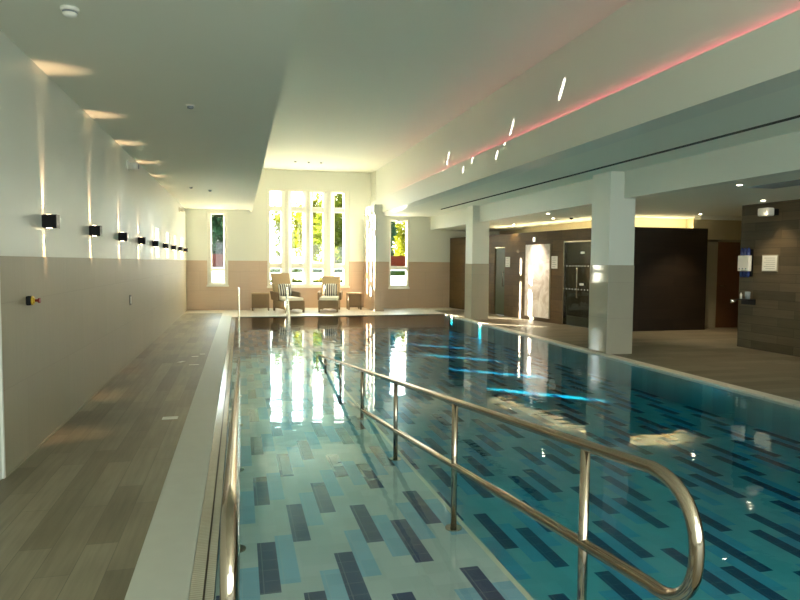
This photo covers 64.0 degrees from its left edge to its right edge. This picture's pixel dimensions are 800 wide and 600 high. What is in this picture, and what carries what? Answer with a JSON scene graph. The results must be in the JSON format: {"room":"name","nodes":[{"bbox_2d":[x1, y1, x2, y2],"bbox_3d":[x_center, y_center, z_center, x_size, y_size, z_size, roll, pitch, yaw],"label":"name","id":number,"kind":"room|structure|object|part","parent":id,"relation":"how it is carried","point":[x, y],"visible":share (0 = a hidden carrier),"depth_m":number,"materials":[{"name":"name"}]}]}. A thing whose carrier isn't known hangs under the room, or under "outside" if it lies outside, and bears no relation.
{"room":"spa","nodes":[
{"label":"spa","id":0,"kind":"room"},
{"bbox_2d":[0,30,186,479],"bbox_3d":[-3.679,-0.521,7.567,0.300,3.107,24.500,0,3,-14],"label":"wall","id":1,"kind":"structure","parent":0,"point":[55,158],"depth_m":6.05,"materials":[{"name":"paint"}]},
{"bbox_2d":[0,291,5,478],"bbox_3d":[-2.738,0.462,4.359,0.049,1.531,0.025,0,3,-14],"label":"trim","id":2,"kind":"structure","parent":1,"relation":"attached to","point":[1,359],"depth_m":4.37,"materials":[{"name":"white paint"}]},
{"bbox_2d":[26,296,40,304],"bbox_3d":[-2.813,0.004,4.914,0.092,0.071,0.071,0,3,-14],"label":"button","id":3,"kind":"object","parent":1,"relation":"attached to","point":[30,300],"visible":1,"depth_m":4.89,"materials":[{"name":"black plastic"}]},
{"bbox_2d":[41,214,59,228],"bbox_3d":[-2.931,-0.660,5.371,0.115,0.118,0.104,0,3,-14],"label":"wall lamp","id":4,"kind":"object","parent":1,"relation":"attached to","point":[49,221],"visible":1,"depth_m":5.33,"materials":[{"name":"black metal"}]},
{"bbox_3d":[-2.877,-0.660,5.385,0.004,0.116,0.104,0,3,-14],"label":"plate","id":5,"kind":"part","parent":4,"relation":"part of","materials":[{"name":"white metal"}]},
{"bbox_2d":[89,225,101,235],"bbox_3d":[-3.347,-0.760,7.037,0.115,0.118,0.104,0,3,-14],"label":"wall lamp","id":6,"kind":"object","parent":1,"relation":"attached to","point":[94,230],"visible":1,"depth_m":6.99,"materials":[{"name":"black metal"}]},
{"bbox_2d":[6,310,186,476],"bbox_3d":[-4.618,0.764,11.989,0.024,0.012,15.630,0,3,-14],"label":"baseboard","id":7,"kind":"structure","parent":1,"relation":"attached to","point":[96,393],"depth_m":6.11,"materials":[{"name":"tile"}]},
{"bbox_2d":[118,232,127,240],"bbox_3d":[-3.763,-0.860,8.703,0.115,0.118,0.104,0,3,-14],"label":"wall lamp","id":8,"kind":"object","parent":1,"relation":"attached to","point":[122,236],"visible":1,"depth_m":8.65,"materials":[{"name":"black metal"}]},
{"bbox_2d":[127,161,138,169],"bbox_3d":[-3.933,-1.979,9.430,0.161,0.123,0.140,0,3,-14],"label":"sensor","id":9,"kind":"object","parent":1,"relation":"attached to","point":[130,165],"visible":1,"depth_m":9.39,"materials":[{"name":"white plastic"}]},
{"bbox_2d":[138,237,145,243],"bbox_3d":[-4.180,-0.960,10.369,0.115,0.118,0.104,0,3,-14],"label":"wall lamp","id":10,"kind":"object","parent":1,"relation":"attached to","point":[141,240],"visible":1,"depth_m":10.32,"materials":[{"name":"black metal"}]},
{"bbox_2d":[152,240,158,246],"bbox_3d":[-4.596,-1.060,12.035,0.115,0.118,0.104,0,3,-14],"label":"wall lamp","id":11,"kind":"object","parent":1,"relation":"attached to","point":[155,243],"visible":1,"depth_m":11.99,"materials":[{"name":"black metal"}]},
{"bbox_2d":[163,243,168,248],"bbox_3d":[-5.012,-1.161,13.700,0.115,0.118,0.104,0,3,-14],"label":"wall lamp","id":12,"kind":"object","parent":1,"relation":"attached to","point":[165,245],"visible":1,"depth_m":13.66,"materials":[{"name":"black metal"}]},
{"bbox_2d":[171,245,176,249],"bbox_3d":[-5.429,-1.261,15.366,0.115,0.118,0.104,0,3,-14],"label":"wall lamp","id":13,"kind":"object","parent":1,"relation":"attached to","point":[173,247],"visible":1,"depth_m":15.32,"materials":[{"name":"black metal"}]},
{"bbox_2d":[0,0,302,211],"bbox_3d":[-2.763,-2.097,8.011,2.216,0.040,25.100,0,3,-14],"label":"ceiling","id":14,"kind":"structure","parent":0,"point":[134,67],"depth_m":5.41,"materials":[{"name":"paint"}]},
{"bbox_2d":[60,5,79,18],"bbox_3d":[-2.083,-1.812,4.037,0.110,0.058,0.110,0,3,-14],"label":"smoke detector","id":15,"kind":"object","parent":14,"relation":"attached to","point":[69,11],"visible":1,"depth_m":4.01,"materials":[{"name":"white plastic"}]},
{"bbox_2d":[186,104,194,108],"bbox_3d":[-2.139,-1.969,6.533,0.090,0.037,0.090,0,3,-14],"label":"ceiling sensor","id":16,"kind":"object","parent":14,"relation":"attached to","point":[189,106],"visible":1,"depth_m":6.51,"materials":[{"name":"white plastic"}]},
{"bbox_2d":[185,209,235,309],"bbox_3d":[-5.737,-1.924,19.792,2.144,4.455,0.340,0,3,-14],"label":"wall","id":17,"kind":"structure","parent":0,"point":[200,296],"depth_m":19.60,"materials":[{"name":"paint"}]},
{"bbox_2d":[207,211,228,286],"bbox_3d":[-5.628,-1.563,19.746,0.660,2.300,0.245,0,3,-14],"label":"window","id":18,"kind":"structure","parent":17,"relation":"in","point":[210,269],"depth_m":19.71,"materials":[{"name":"white wood"}]},
{"bbox_3d":[-5.614,-0.439,19.724,0.660,0.060,0.065,0,3,-14],"label":"sill","id":19,"kind":"part","parent":18,"relation":"part of","materials":[{"name":"white stone"}]},
{"bbox_2d":[235,210,250,309],"bbox_3d":[-4.869,-1.235,19.829,0.450,3.087,0.090,0,3,-14],"label":"pilaster","id":20,"kind":"object","parent":17,"relation":"attached to","point":[242,217],"visible":0.96,"depth_m":19.78,"materials":[{"name":"paint"}]},
{"bbox_2d":[250,169,370,307],"bbox_3d":[-2.912,-1.982,21.115,4.100,4.455,0.340,0,3,-14],"label":"wall","id":21,"kind":"structure","parent":0,"point":[358,185],"depth_m":20.90,"materials":[{"name":"paint"}]},
{"bbox_2d":[267,188,349,287],"bbox_3d":[-2.998,-1.998,20.997,2.705,3.200,0.245,0,3,-14],"label":"window","id":22,"kind":"structure","parent":21,"relation":"in","point":[328,210],"depth_m":20.94,"materials":[{"name":"white wood"}]},
{"bbox_3d":[-2.988,-0.425,21.001,2.705,0.060,0.065,0,3,-14],"label":"sill","id":23,"kind":"part","parent":22,"relation":"part of","materials":[{"name":"white stone"}]},
{"bbox_2d":[371,172,372,201],"bbox_3d":[-2.839,-1.964,20.824,4.100,4.455,0.260,0,3,-14],"label":"wall","id":24,"kind":"structure","parent":0,"point":[372,172],"depth_m":21.22,"materials":[{"name":"paint"}]},
{"bbox_2d":[0,307,799,599],"bbox_3d":[3.057,1.108,9.710,14.384,0.300,25.200,0,3,-14],"label":"floor","id":25,"kind":"structure","parent":0,"point":[76,515],"depth_m":5.17,"materials":[{"name":"brown tile"}]},
{"bbox_2d":[162,416,177,419],"bbox_3d":[-2.200,1.128,6.126,0.140,0.003,0.100,0,3,-14],"label":"floor drain","id":26,"kind":"object","parent":25,"relation":"on","point":[170,417],"depth_m":6.13,"materials":[{"name":"white plastic"}]},
{"bbox_2d":[124,316,231,599],"bbox_3d":[-2.708,0.985,9.346,0.272,0.106,16.900,0,3,-14],"label":"pool coping","id":27,"kind":"object","parent":25,"relation":"on","point":[163,570],"visible":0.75,"depth_m":3.97},
{"bbox_2d":[251,292,269,310],"bbox_3d":[-4.304,0.045,19.732,0.540,0.550,0.400,0,3,-14],"label":"side table","id":28,"kind":"object","parent":25,"relation":"on","point":[259,299],"visible":0.99,"depth_m":19.57,"materials":[{"name":"wicker"}]},
{"bbox_2d":[270,273,304,312],"bbox_3d":[-3.434,-0.236,19.459,0.730,1.155,1.398,-2,4,-30],"label":"lounger","id":29,"kind":"object","parent":25,"relation":"on","point":[296,301],"visible":0.89,"depth_m":19.47,"materials":[{"name":"brown wicker"}]},
{"bbox_3d":[-3.812,-0.130,19.448,0.060,0.260,0.735,-2,4,-30],"label":"armrest","id":30,"kind":"part","parent":29,"relation":"part of","materials":[{"name":"brown wicker"}]},
{"bbox_3d":[-3.671,-0.411,19.861,0.580,0.855,0.446,-2,4,-30],"label":"backrest","id":31,"kind":"part","parent":29,"relation":"part of","materials":[{"name":"wicker"}]},
{"bbox_2d":[278,284,291,295],"bbox_3d":[-3.527,-0.308,19.616,0.420,0.378,0.207,-2,4,-30],"label":"cushion","id":32,"kind":"object","parent":29,"relation":"on","point":[281,287],"visible":0.9,"depth_m":19.55,"materials":[{"name":"fabric"}]},
{"bbox_3d":[-3.369,0.133,19.362,0.600,0.290,1.125,-2,4,-30],"label":"seat frame","id":33,"kind":"part","parent":29,"relation":"part of","materials":[{"name":"brown wicker"}]},
{"bbox_2d":[279,296,302,300],"bbox_3d":[-3.338,-0.043,19.302,0.530,0.100,1.000,-2,4,-30],"label":"seat cushion","id":34,"kind":"object","parent":29,"relation":"on","point":[281,298],"depth_m":18.98,"materials":[{"name":"white fabric"}]},
{"bbox_3d":[-3.232,-0.145,19.782,0.060,0.260,0.735,-2,4,-30],"label":"armrest","id":35,"kind":"part","parent":29,"relation":"part of","materials":[{"name":"brown wicker"}]},
{"bbox_2d":[318,276,342,311],"bbox_3d":[-2.173,-0.199,19.840,0.730,1.055,1.398,0,3,-2],"label":"lounger","id":36,"kind":"object","parent":25,"relation":"on","point":[333,302],"visible":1,"depth_m":19.66,"materials":[{"name":"brown wicker"}]},
{"bbox_3d":[-2.170,0.121,19.721,0.600,0.290,1.125,0,3,-2],"label":"seat frame","id":37,"kind":"part","parent":36,"relation":"part of","materials":[{"name":"brown wicker"}]},
{"bbox_2d":[319,296,338,299],"bbox_3d":[-2.167,-0.056,19.654,0.530,0.100,1.000,0,3,-2],"label":"seat cushion","id":38,"kind":"object","parent":36,"relation":"on","point":[320,297],"depth_m":19.17,"materials":[{"name":"white fabric"}]},
{"bbox_2d":[324,284,336,295],"bbox_3d":[-2.179,-0.322,20.018,0.420,0.378,0.207,0,3,-2],"label":"cushion","id":39,"kind":"object","parent":36,"relation":"on","point":[329,289],"visible":1,"depth_m":19.96,"materials":[{"name":"fabric"}]},
{"bbox_3d":[-2.188,-0.377,20.306,0.580,0.755,0.446,0,3,-2],"label":"backrest","id":40,"kind":"part","parent":36,"relation":"part of","materials":[{"name":"wicker"}]},
{"bbox_2d":[346,292,361,309],"bbox_3d":[-1.471,0.034,20.439,0.440,0.530,0.400,0,3,-14],"label":"side table","id":41,"kind":"object","parent":25,"relation":"on","point":[353,299],"visible":0.99,"depth_m":20.28,"materials":[{"name":"wicker"}]},
{"bbox_3d":[-1.614,0.065,20.230,0.040,0.490,0.040,0,3,-14],"label":"leg","id":42,"kind":"part","parent":41,"relation":"part of","materials":[{"name":"brown wicker"}]},
{"bbox_2d":[363,204,383,310],"bbox_3d":[-0.865,-1.338,20.509,0.330,3.270,1.900,0,3,-14],"label":"pier","id":43,"kind":"object","parent":25,"relation":"on","point":[373,297],"visible":1,"depth_m":19.74,"materials":[{"name":"paint"}]},
{"bbox_2d":[464,205,488,319],"bbox_3d":[2.075,-1.002,17.247,0.486,3.020,0.536,0,3,-14],"label":"column","id":44,"kind":"structure","parent":25,"relation":"on","point":[477,233],"depth_m":17.02,"materials":[{"name":"paint"}]},
{"bbox_2d":[588,171,635,353],"bbox_3d":[3.600,-0.620,10.878,0.486,3.020,0.576,0,3,-14],"label":"column","id":45,"kind":"structure","parent":25,"relation":"on","point":[611,289],"depth_m":10.65,"materials":[{"name":"paint"}]},
{"bbox_2d":[372,171,498,307],"bbox_3d":[1.284,-1.977,21.544,4.450,4.455,0.340,0,3,-14],"label":"wall","id":46,"kind":"structure","parent":0,"point":[429,250],"depth_m":21.29,"materials":[{"name":"paint"}]},
{"bbox_2d":[388,219,409,288],"bbox_3d":[-0.050,-1.515,21.143,0.720,2.300,0.245,0,3,-14],"label":"window","id":47,"kind":"structure","parent":46,"relation":"in","point":[406,286],"depth_m":21.13,"materials":[{"name":"white wood"}]},
{"bbox_3d":[-0.036,-0.392,21.121,0.720,0.060,0.065,0,3,-14],"label":"sill","id":48,"kind":"part","parent":47,"relation":"part of","materials":[{"name":"white stone"}]},
{"bbox_2d":[262,0,631,172],"bbox_3d":[0.302,-3.506,8.868,4.270,0.060,25.440,0,3,-14],"label":"ceiling","id":49,"kind":"structure","parent":0,"point":[365,82],"depth_m":9.57,"materials":[{"name":"paint"}]},
{"bbox_2d":[370,0,799,215],"bbox_3d":[2.215,-2.764,9.215,0.350,1.435,25.100,0,3,-14],"label":"ceiling bulkhead","id":50,"kind":"structure","parent":49,"relation":"attached to","point":[648,65],"depth_m":7.51,"materials":[{"name":"paint"}]},
{"bbox_2d":[214,314,799,599],"bbox_3d":[0.433,1.122,10.010,5.920,0.400,16.650,0,3,-14],"label":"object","id":51,"kind":"object","parent":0,"point":[326,513],"visible":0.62,"depth_m":5.26,"materials":[{"name":"tile"}]},
{"bbox_2d":[188,317,235,599],"bbox_3d":[-2.491,0.995,9.272,0.109,0.098,16.650,0,3,-14],"label":"overflow grating","id":52,"kind":"object","parent":51,"relation":"attached to","point":[202,587],"visible":0.96,"depth_m":3.95,"materials":[{"name":"white plastic"}]},
{"bbox_2d":[220,356,245,599],"bbox_3d":[-1.484,0.786,5.848,0.100,1.072,9.047,0,3,-14],"label":"handrail","id":53,"kind":"object","parent":51,"relation":"attached to","point":[230,547],"visible":1,"depth_m":1.62,"materials":[{"name":"metal"}]},
{"bbox_2d":[238,287,239,320],"bbox_3d":[-4.216,0.282,16.764,0.090,1.184,1.607,0,3,-14],"label":"grab rail","id":54,"kind":"object","parent":51,"relation":"attached to","point":[238,287],"visible":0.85,"depth_m":16.69,"materials":[{"name":"metal"}]},
{"bbox_2d":[285,287,290,320],"bbox_3d":[-2.979,0.273,17.073,0.090,1.184,1.607,0,3,-14],"label":"grab rail","id":55,"kind":"object","parent":51,"relation":"attached to","point":[287,296],"visible":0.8,"depth_m":17.20,"materials":[{"name":"metal"}]},
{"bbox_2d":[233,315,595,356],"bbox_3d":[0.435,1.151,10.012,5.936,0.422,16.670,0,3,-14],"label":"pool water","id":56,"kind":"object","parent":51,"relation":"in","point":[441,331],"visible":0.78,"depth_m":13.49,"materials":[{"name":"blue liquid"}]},
{"bbox_2d":[316,354,704,599],"bbox_3d":[-0.271,0.777,6.151,0.100,1.072,9.047,0,3,-14],"label":"handrail","id":57,"kind":"object","parent":51,"relation":"attached to","point":[690,585],"visible":1,"depth_m":2.35,"materials":[{"name":"metal"}]},
{"bbox_3d":[-1.107,0.978,9.508,0.036,0.239,0.036,0,3,-14],"label":"post","id":58,"kind":"part","parent":57,"relation":"part of","materials":[{"name":"metal"}]},
{"bbox_3d":[-0.751,0.980,8.080,0.036,0.374,0.036,0,3,-14],"label":"post","id":59,"kind":"part","parent":57,"relation":"part of","materials":[{"name":"metal"}]},
{"bbox_3d":[-0.392,0.982,6.641,0.036,0.509,0.036,0,3,-14],"label":"post","id":60,"kind":"part","parent":57,"relation":"part of","materials":[{"name":"metal"}]},
{"bbox_3d":[-0.036,0.982,5.213,0.036,0.641,0.036,0,3,-14],"label":"post","id":61,"kind":"part","parent":57,"relation":"part of","materials":[{"name":"metal"}]},
{"bbox_3d":[0.321,0.977,3.784,0.036,0.763,0.036,0,3,-14],"label":"post","id":62,"kind":"part","parent":57,"relation":"part of","materials":[{"name":"metal"}]},
{"bbox_3d":[0.675,0.970,2.364,0.036,0.878,0.036,0,3,-14],"label":"post","id":63,"kind":"part","parent":57,"relation":"part of","materials":[{"name":"metal"}]},
{"bbox_2d":[444,314,799,407],"bbox_3d":[3.387,0.904,10.736,0.174,0.026,16.650,0,3,-14],"label":"pool coping","id":64,"kind":"object","parent":51,"relation":"on","point":[795,403],"visible":0.95,"depth_m":9.11,"materials":[{"name":"tile"}]},
{"bbox_2d":[449,228,590,323],"bbox_3d":[3.225,-0.684,17.853,0.119,2.330,7.994,-1,4,-22],"label":"wall","id":65,"kind":"structure","parent":0,"point":[514,244],"depth_m":17.73,"materials":[{"name":"brown wood"}]},
{"bbox_2d":[494,247,504,314],"bbox_3d":[2.901,-0.548,18.574,0.107,1.970,0.576,-1,4,-22],"label":"door","id":66,"kind":"structure","parent":65,"relation":"in","point":[499,251],"depth_m":18.62,"materials":[{"name":"metal"}]},
{"bbox_2d":[505,257,509,266],"bbox_3d":[3.046,-1.075,18.105,0.016,0.280,0.220,-1,4,-22],"label":"notice sign","id":67,"kind":"object","parent":65,"relation":"attached to","point":[507,262],"visible":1,"depth_m":18.10,"materials":[{"name":"white paper"}]},
{"bbox_2d":[524,244,550,318],"bbox_3d":[3.594,-0.502,16.751,0.038,1.900,1.125,-1,4,-22],"label":"stone panel","id":68,"kind":"object","parent":65,"relation":"attached to","point":[537,256],"visible":1,"depth_m":16.70,"materials":[{"name":"beige stone"}]},
{"bbox_3d":[3.386,-0.533,17.266,0.037,1.900,0.012,-1,4,-22],"label":"trim","id":69,"kind":"part","parent":68,"relation":"part of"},
{"bbox_3d":[3.803,-0.470,16.236,0.037,1.900,0.012,-1,4,-22],"label":"trim","id":70,"kind":"part","parent":68,"relation":"part of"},
{"bbox_2d":[551,256,557,268],"bbox_3d":[3.875,-0.945,16.059,0.016,0.310,0.240,-1,4,-22],"label":"notice sign","id":71,"kind":"object","parent":65,"relation":"attached to","point":[554,259],"visible":1,"depth_m":16.04,"materials":[{"name":"white paper"}]},
{"bbox_2d":[562,240,590,327],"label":"glass door","id":72,"kind":"structure","parent":0,"point":[578,307],"depth_m":18.12,"materials":[{"name":"glass"}]},
{"bbox_2d":[385,84,799,216],"bbox_3d":[3.217,-2.137,9.194,1.575,0.200,24.500,0,3,-14],"label":"ceiling","id":73,"kind":"structure","parent":0,"point":[785,103],"depth_m":8.40,"materials":[{"name":"paint"}]},
{"bbox_2d":[441,115,799,209],"bbox_3d":[3.751,-2.014,7.837,0.098,0.120,21.560,0,3,-14],"label":"air slot","id":74,"kind":"object","parent":73,"relation":"attached to","point":[797,116],"visible":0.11,"depth_m":8.73,"materials":[{"name":"grey plastic"}]},
{"bbox_2d":[499,218,685,234],"bbox_3d":[5.170,-2.007,18.569,1.850,0.255,7.300,0,3,-14],"label":"cove","id":75,"kind":"object","parent":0,"point":[639,222],"visible":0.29,"depth_m":16.13,"materials":[{"name":"beige paint"}]},
{"bbox_2d":[441,172,799,231],"bbox_3d":[7.252,-1.663,10.231,6.350,0.060,24.500,0,3,-14],"label":"ceiling","id":76,"kind":"structure","parent":0,"point":[726,199],"depth_m":11.58,"materials":[{"name":"paint"}]},
{"bbox_2d":[430,131,799,229],"bbox_3d":[4.076,-1.851,9.426,0.200,0.485,24.500,0,3,-14],"label":"ceiling beam","id":77,"kind":"structure","parent":76,"relation":"attached to","point":[779,155],"depth_m":9.28,"materials":[{"name":"paint"}]},
{"bbox_2d":[747,179,799,188],"bbox_3d":[5.170,-1.538,8.479,0.440,0.018,1.000,0,3,-14],"label":"ceiling vent","id":78,"kind":"object","parent":76,"relation":"in","point":[793,182],"visible":1,"depth_m":8.59,"materials":[{"name":"grey plastic"}]},
{"bbox_2d":[633,227,707,330],"bbox_3d":[5.147,-0.638,17.303,2.467,2.330,5.900,0,3,-14],"label":"wall","id":79,"kind":"structure","parent":0,"point":[670,264],"depth_m":14.51,"materials":[{"name":"brown wood"}]},
{"bbox_2d":[686,218,741,327],"bbox_3d":[9.485,-0.141,7.112,3.550,2.585,17.200,0,3,-14],"label":"wall","id":80,"kind":"structure","parent":0,"point":[717,229],"depth_m":15.17,"materials":[{"name":"beige paint"}]},
{"bbox_2d":[705,239,740,327],"bbox_3d":[7.753,-0.385,15.244,1.070,2.100,0.081,0,3,-14],"label":"door","id":81,"kind":"structure","parent":80,"relation":"in","point":[722,277],"depth_m":15.24,"materials":[{"name":"wood"}]},
{"bbox_2d":[695,216,741,220],"bbox_3d":[7.897,-1.846,14.562,2.600,0.070,0.200,0,3,-14],"label":"ceiling","id":82,"kind":"structure","parent":0,"point":[696,217],"depth_m":14.30,"materials":[{"name":"paint"}]},
{"bbox_2d":[737,199,799,356],"bbox_3d":[8.041,-0.031,5.054,0.250,2.585,13.900,0,3,-14],"label":"wall","id":83,"kind":"structure","parent":0,"point":[772,324],"depth_m":11.01,"materials":[{"name":"brown wood"}]},
{"bbox_2d":[730,299,755,304],"bbox_3d":[6.180,0.029,11.571,0.211,0.100,0.418,0,3,-14],"label":"wall shelf","id":84,"kind":"object","parent":83,"relation":"attached to","point":[743,301],"visible":0.98,"depth_m":11.53,"materials":[{"name":"black metal"}]},
{"bbox_2d":[745,292,750,298],"bbox_3d":[6.225,-0.082,11.463,0.090,0.135,0.090,0,3,-14],"label":"cup","id":85,"kind":"object","parent":84,"relation":"on","point":[747,294],"visible":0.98,"depth_m":11.43,"materials":[{"name":"grey plastic"}]},
{"bbox_2d":[737,248,753,276],"bbox_3d":[6.224,-0.674,11.530,0.134,0.530,0.260,0,3,-14],"label":"wall rack","id":86,"kind":"object","parent":83,"relation":"attached to","point":[745,260],"visible":1,"depth_m":11.46,"materials":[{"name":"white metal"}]},
{"bbox_2d":[739,248,743,276],"bbox_3d":[6.197,-0.679,11.601,0.064,0.530,0.064,0,3,-14],"label":"bottle","id":87,"kind":"object","parent":86,"relation":"on","point":[741,273],"depth_m":11.57,"materials":[{"name":"plastic"}]},
{"bbox_3d":[6.205,-0.659,11.527,0.070,0.280,0.260,0,3,-14],"label":"panel","id":88,"kind":"part","parent":86,"relation":"part of","materials":[{"name":"white plastic"}]},
{"bbox_2d":[743,248,746,276],"bbox_3d":[6.215,-0.674,11.528,0.064,0.530,0.064,0,3,-14],"label":"bottle","id":89,"kind":"object","parent":86,"relation":"on","point":[745,249],"depth_m":11.49,"materials":[{"name":"blue plastic"}]},
{"bbox_2d":[746,248,750,276],"bbox_3d":[6.233,-0.670,11.455,0.064,0.530,0.064,0,3,-14],"label":"bottle","id":90,"kind":"object","parent":86,"relation":"on","point":[748,251],"depth_m":11.42,"materials":[{"name":"blue plastic"}]},
{"bbox_2d":[758,208,778,216],"bbox_3d":[6.299,-1.501,10.942,0.262,0.140,0.220,0,3,-14],"label":"wall light","id":91,"kind":"object","parent":83,"relation":"attached to","point":[762,212],"visible":1,"depth_m":10.87,"materials":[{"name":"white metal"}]},
{"bbox_2d":[762,255,778,271],"bbox_3d":[6.397,-0.636,11.070,0.022,0.290,0.340,0,3,-14],"label":"notice","id":92,"kind":"object","parent":83,"relation":"attached to","point":[769,262],"visible":1,"depth_m":11.05,"materials":[{"name":"white paper"}]},
{"label":"outside","id":93,"kind":"structure","parent":0,"visible":0},
{"bbox_2d":[212,267,405,284],"bbox_3d":[-10.990,-2.973,64.621,110.000,1.350,89.160,0,3,-14],"label":"ground","id":94,"kind":"structure","parent":93,"point":[217,276],"depth_m":32.39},
{"bbox_2d":[212,215,223,253],"bbox_3d":[-11.765,-4.198,41.913,5.816,6.457,6.550,3,4,39],"label":"tree","id":95,"kind":"object","parent":94,"relation":"on","point":[217,220],"visible":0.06,"depth_m":40.30,"materials":[{"name":"green plant"}]},
{"bbox_2d":[212,254,223,266],"bbox_3d":[-10.956,-2.314,38.062,5.200,0.830,0.300,0,3,-14],"label":"wall","id":96,"kind":"structure","parent":94,"relation":"on","point":[217,259],"depth_m":37.95,"materials":[{"name":"red brick"}]},
{"bbox_2d":[271,198,301,261],"bbox_3d":[-7.087,-4.580,40.341,2.107,5.247,2.308,0,3,-14],"label":"tree","id":97,"kind":"object","parent":94,"relation":"on","point":[277,219],"visible":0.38,"depth_m":40.01,"materials":[{"name":"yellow plant"}]},
{"bbox_2d":[270,269,342,271],"bbox_3d":[-4.618,-1.645,35.814,6.000,0.154,2.200,0,3,-14],"label":"lawn strip","id":98,"kind":"object","parent":94,"relation":"on","point":[271,270],"visible":0.2,"depth_m":35.61,"materials":[{"name":"green plant"}]},
{"bbox_2d":[270,280,342,281],"bbox_3d":[-4.260,-0.882,29.858,4.600,0.084,1.200,0,3,-14],"label":"lawn strip","id":99,"kind":"object","parent":94,"relation":"on","point":[270,280],"visible":0.02,"depth_m":29.79,"materials":[{"name":"green plant"}]},
{"bbox_2d":[292,193,321,262],"bbox_3d":[-6.541,-5.344,46.478,3.120,6.877,3.631,0,3,-8],"label":"tree","id":100,"kind":"object","parent":94,"relation":"on","point":[298,235],"visible":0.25,"depth_m":45.99,"materials":[{"name":"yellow plant"}]},
{"bbox_2d":[313,193,342,262],"bbox_3d":[-4.334,-4.529,41.881,2.945,7.401,3.253,-3,4,-41],"label":"tree","id":101,"kind":"object","parent":94,"relation":"on","point":[338,229],"visible":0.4,"depth_m":41.36,"materials":[{"name":"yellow plant"}]},
{"bbox_2d":[391,222,397,255],"bbox_3d":[-1.096,-3.974,43.870,2.393,5.482,2.202,3,4,42],"label":"tree","id":102,"kind":"object","parent":94,"relation":"on","point":[393,227],"visible":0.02,"depth_m":43.36,"materials":[{"name":"green plant"}]},
{"bbox_2d":[391,271,404,274],"bbox_3d":[-0.302,-1.496,35.456,3.400,0.210,3.000,0,3,-14],"label":"lawn strip","id":103,"kind":"object","parent":94,"relation":"on","point":[392,272],"visible":0.2,"depth_m":35.51,"materials":[{"name":"green plant"}]},
{"bbox_2d":[391,256,405,265],"bbox_3d":[1.366,-2.406,41.136,5.400,0.830,0.300,0,3,-14],"label":"wall","id":104,"kind":"structure","parent":94,"relation":"on","point":[395,260],"depth_m":40.61,"materials":[{"name":"red brick"}]},
{"bbox_2d":[392,222,405,255],"bbox_3d":[0.651,-4.996,51.355,3.666,6.340,3.582,3,4,40],"label":"tree","id":105,"kind":"object","parent":94,"relation":"on","point":[400,238],"visible":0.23,"depth_m":50.77,"materials":[{"name":"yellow plant"}]}
]}

